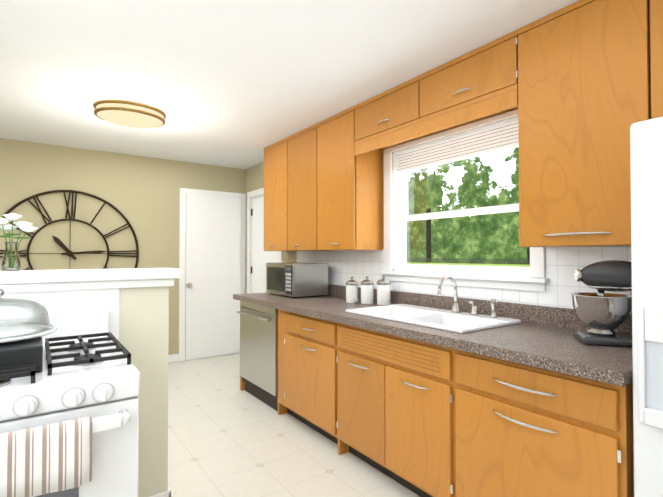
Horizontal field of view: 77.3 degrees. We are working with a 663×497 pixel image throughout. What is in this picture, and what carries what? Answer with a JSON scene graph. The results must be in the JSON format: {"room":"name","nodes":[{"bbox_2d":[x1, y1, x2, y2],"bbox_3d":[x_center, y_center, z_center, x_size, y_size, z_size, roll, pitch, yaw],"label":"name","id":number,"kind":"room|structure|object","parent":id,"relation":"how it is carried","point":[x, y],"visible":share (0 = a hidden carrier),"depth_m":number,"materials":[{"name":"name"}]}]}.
{"room":"kitchen","nodes":[
{"label":"kitchen","id":0,"kind":"room"},
{"bbox_2d":[0,138,244,354],"bbox_3d":[-3.385,0.133,4.045,5.620,2.440,0.120,1,-1,-35],"label":"wall","id":1,"kind":"structure","parent":0,"point":[141,194],"depth_m":4.58,"materials":[{"name":"beige paint"}]},
{"bbox_2d":[0,190,138,269],"bbox_3d":[-2.761,0.053,4.377,1.344,1.344,0.047,1,-1,-35],"label":"wall clock","id":2,"kind":"object","parent":1,"relation":"attached to","point":[58,241],"visible":0.44,"depth_m":4.38,"materials":[{"name":"brown metal"}]},
{"bbox_2d":[168,354,178,362],"bbox_3d":[-3.327,1.306,3.927,5.399,0.090,0.109,1,-1,-35],"label":"baseboard","id":3,"kind":"structure","parent":1,"relation":"attached to","point":[173,358],"depth_m":4.99,"materials":[{"name":"white paint"}]},
{"bbox_2d":[179,188,245,360],"bbox_3d":[-1.476,0.316,5.255,0.857,2.110,0.118,1,-1,-35],"label":"door","id":4,"kind":"structure","parent":1,"relation":"in","point":[212,236],"depth_m":5.24,"materials":[{"name":"white paint"}]},
{"bbox_2d":[0,0,578,168],"bbox_3d":[-1.331,-1.161,1.182,5.620,0.060,7.200,1,-1,-35],"label":"ceiling","id":5,"kind":"structure","parent":0,"point":[240,84],"depth_m":2.45,"materials":[{"name":"paint"}]},
{"bbox_2d":[93,100,165,127],"bbox_3d":[-1.588,-1.045,3.281,0.526,0.108,0.433,1,-1,-35],"label":"ceiling light","id":6,"kind":"object","parent":5,"relation":"attached to","point":[129,114],"visible":1,"depth_m":3.16,"materials":[{"name":"gold metal"}]},
{"bbox_2d":[168,353,419,496],"bbox_3d":[-1.331,1.338,1.144,5.620,0.060,7.200,1,-1,-35],"label":"floor","id":7,"kind":"structure","parent":0,"point":[227,437],"depth_m":2.73,"materials":[{"name":"tile"}]},
{"bbox_2d":[0,309,139,496],"bbox_3d":[-1.115,0.792,1.366,0.760,1.040,0.852,1,-1,-35],"label":"stove","id":8,"kind":"object","parent":7,"relation":"on","point":[78,364],"visible":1,"depth_m":1.25,"materials":[{"name":"white metal"}]},
{"bbox_2d":[0,288,56,342],"bbox_3d":[-1.130,0.219,1.396,0.344,0.170,0.344,1,-1,-35],"label":"serving dish","id":9,"kind":"object","parent":8,"relation":"on","point":[37,324],"visible":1,"depth_m":1.48,"materials":[{"name":"stainless steel"}]},
{"bbox_2d":[0,416,91,496],"bbox_3d":[-0.874,0.561,1.032,0.480,0.178,0.056,1,-1,-35],"label":"dish towel","id":10,"kind":"object","parent":8,"relation":"hanging from","point":[49,458],"visible":1,"depth_m":1.09,"materials":[{"name":"white fabric"}]},
{"bbox_2d":[0,268,179,496],"bbox_3d":[-2.348,0.698,1.116,3.720,1.220,0.210,1,-1,-35],"label":"wall","id":11,"kind":"structure","parent":7,"relation":"on","point":[134,302],"depth_m":2.04,"materials":[{"name":"paint"}]},
{"bbox_2d":[0,213,37,270],"bbox_3d":[-1.387,-0.028,1.816,0.165,0.252,0.113,1,-1,-35],"label":"flower vase","id":12,"kind":"object","parent":11,"relation":"on","point":[25,226],"visible":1,"depth_m":1.80,"materials":[{"name":"clear glass"}]},
{"bbox_2d":[233,275,633,496],"bbox_3d":[0.291,0.751,2.865,0.744,1.167,3.255,1,-1,-35],"label":"base cabinet","id":13,"kind":"object","parent":7,"relation":"on","point":[428,395],"depth_m":2.03,"materials":[{"name":"brown wood"}]},
{"bbox_2d":[237,301,277,410],"bbox_3d":[-0.411,0.916,3.823,0.714,0.866,0.715,1,-1,-35],"label":"dishwasher","id":14,"kind":"object","parent":13,"relation":"in","point":[258,320],"depth_m":3.59,"materials":[{"name":"silver metal"}]},
{"bbox_2d":[266,262,327,297],"bbox_3d":[-0.335,0.288,3.923,0.380,0.304,0.527,1,-1,-35],"label":"microwave","id":15,"kind":"object","parent":13,"relation":"on","point":[296,279],"visible":1,"depth_m":3.73,"materials":[{"name":"silver metal"}]},
{"bbox_2d":[346,277,357,302],"bbox_3d":[0.163,0.327,3.311,0.098,0.206,0.098,1,-1,-35],"label":"canister","id":16,"kind":"object","parent":13,"relation":"on","point":[351,290],"visible":1,"depth_m":3.27,"materials":[{"name":"white ceramic"}]},
{"bbox_2d":[361,276,373,303],"bbox_3d":[0.279,0.322,3.234,0.103,0.213,0.103,1,-1,-35],"label":"canister","id":17,"kind":"object","parent":13,"relation":"on","point":[367,290],"visible":1,"depth_m":3.19,"materials":[{"name":"white ceramic"}]},
{"bbox_2d":[377,276,390,305],"bbox_3d":[0.398,0.317,3.153,0.108,0.220,0.108,1,-1,-35],"label":"canister","id":18,"kind":"object","parent":13,"relation":"on","point":[383,291],"visible":0.98,"depth_m":3.11,"materials":[{"name":"white ceramic"}]},
{"bbox_2d":[233,284,632,386],"bbox_3d":[0.296,0.397,2.873,0.734,0.144,3.255,1,-1,-35],"label":"countertop","id":19,"kind":"structure","parent":13,"relation":"on","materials":[{"name":"stone"}]},
{"bbox_2d":[346,304,520,332],"bbox_3d":[0.573,0.481,2.526,0.520,0.167,0.930,1,-1,-35],"label":"sink","id":20,"kind":"object","parent":13,"relation":"in","point":[453,320],"depth_m":2.48,"materials":[{"name":"white ceramic"}]},
{"bbox_2d":[437,275,497,317],"bbox_3d":[0.796,0.279,2.451,0.197,0.235,0.316,1,-1,-35],"label":"faucet","id":21,"kind":"object","parent":13,"relation":"on","point":[455,312],"depth_m":2.50,"materials":[{"name":"silver metal"}]},
{"bbox_2d":[570,260,631,346],"bbox_3d":[1.224,0.228,1.771,0.346,0.356,0.270,0,-1,17],"label":"stand mixer","id":22,"kind":"object","parent":13,"relation":"on","point":[601,314],"visible":0.67,"depth_m":1.75,"materials":[{"name":"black metal"}]},
{"bbox_2d":[630,117,662,496],"bbox_3d":[1.496,0.448,1.153,0.760,1.720,0.912,1,-1,-35],"label":"fridge","id":23,"kind":"object","parent":7,"relation":"on","point":[646,157],"visible":1,"depth_m":1.30,"materials":[{"name":"metal"}]},
{"bbox_2d":[245,116,535,293],"bbox_3d":[0.914,0.113,2.750,0.120,2.440,6.980,1,-1,-35],"label":"wall","id":24,"kind":"structure","parent":0,"point":[254,177],"depth_m":3.27,"materials":[{"name":"beige paint"}]},
{"bbox_2d":[247,188,282,293],"bbox_3d":[-0.812,0.311,5.091,0.072,2.115,0.940,1,-1,-35],"label":"door","id":25,"kind":"structure","parent":24,"relation":"in","point":[261,257],"depth_m":5.27,"materials":[{"name":"white paint"}]},
{"bbox_2d":[264,139,283,250],"bbox_3d":[-0.457,-0.527,4.322,0.298,1.106,0.525,1,-1,-35],"label":"upper cabinet","id":26,"kind":"object","parent":24,"relation":"attached to","point":[274,153],"depth_m":4.25,"materials":[{"name":"brown wood"}]},
{"bbox_2d":[284,124,315,250],"bbox_3d":[-0.157,-0.533,3.901,0.298,1.106,0.530,1,-1,-35],"label":"upper cabinet","id":27,"kind":"object","parent":24,"relation":"attached to","point":[300,147],"depth_m":3.82,"materials":[{"name":"brown wood"}]},
{"bbox_2d":[316,107,382,250],"bbox_3d":[0.143,-0.539,3.479,0.298,1.106,0.525,1,-1,-35],"label":"upper cabinet","id":28,"kind":"object","parent":24,"relation":"attached to","point":[349,178],"depth_m":3.31,"materials":[{"name":"brown wood"}]},
{"bbox_2d":[352,77,438,151],"bbox_3d":[0.490,-0.952,3.000,0.298,0.296,0.664,1,-1,-35],"label":"upper cabinet","id":29,"kind":"object","parent":24,"relation":"attached to","point":[387,119],"depth_m":2.88,"materials":[{"name":"brown wood"}]},
{"bbox_2d":[297,246,630,308],"bbox_3d":[0.586,0.213,3.104,0.002,0.430,3.300,1,-1,-35],"label":"backsplash","id":30,"kind":"structure","parent":24,"relation":"attached to","point":[563,264],"depth_m":2.47,"materials":[{"name":"tile"}]},
{"bbox_2d":[380,109,548,291],"bbox_3d":[0.835,-0.278,2.823,0.168,1.049,1.320,1,-1,-35],"label":"window","id":31,"kind":"structure","parent":24,"relation":"in","point":[495,139],"depth_m":2.82,"materials":[{"name":"white paint"}]},
{"bbox_2d":[416,30,519,131],"bbox_3d":[0.871,-0.960,2.465,0.298,0.296,0.666,1,-1,-35],"label":"upper cabinet","id":32,"kind":"object","parent":24,"relation":"attached to","point":[478,84],"depth_m":2.34,"materials":[{"name":"brown wood"}]},
{"bbox_2d":[512,0,651,247],"bbox_3d":[1.225,-0.563,1.961,0.298,1.106,0.552,1,-1,-35],"label":"upper cabinet","id":33,"kind":"object","parent":24,"relation":"attached to","point":[578,85],"depth_m":1.85,"materials":[{"name":"brown wood"}]},
{"bbox_2d":[652,0,662,118],"bbox_3d":[1.677,-0.818,1.331,0.298,0.616,1.000,1,-1,-35],"label":"upper cabinet","id":34,"kind":"object","parent":24,"relation":"attached to","point":[657,5],"depth_m":1.63,"materials":[{"name":"brown wood"}]},
{"label":"outside","id":35,"kind":"structure","parent":0,"visible":0},
{"bbox_2d":[407,147,529,266],"bbox_3d":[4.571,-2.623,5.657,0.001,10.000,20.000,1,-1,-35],"label":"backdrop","id":36,"kind":"structure","parent":35,"point":[504,171],"depth_m":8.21,"materials":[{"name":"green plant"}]}
]}

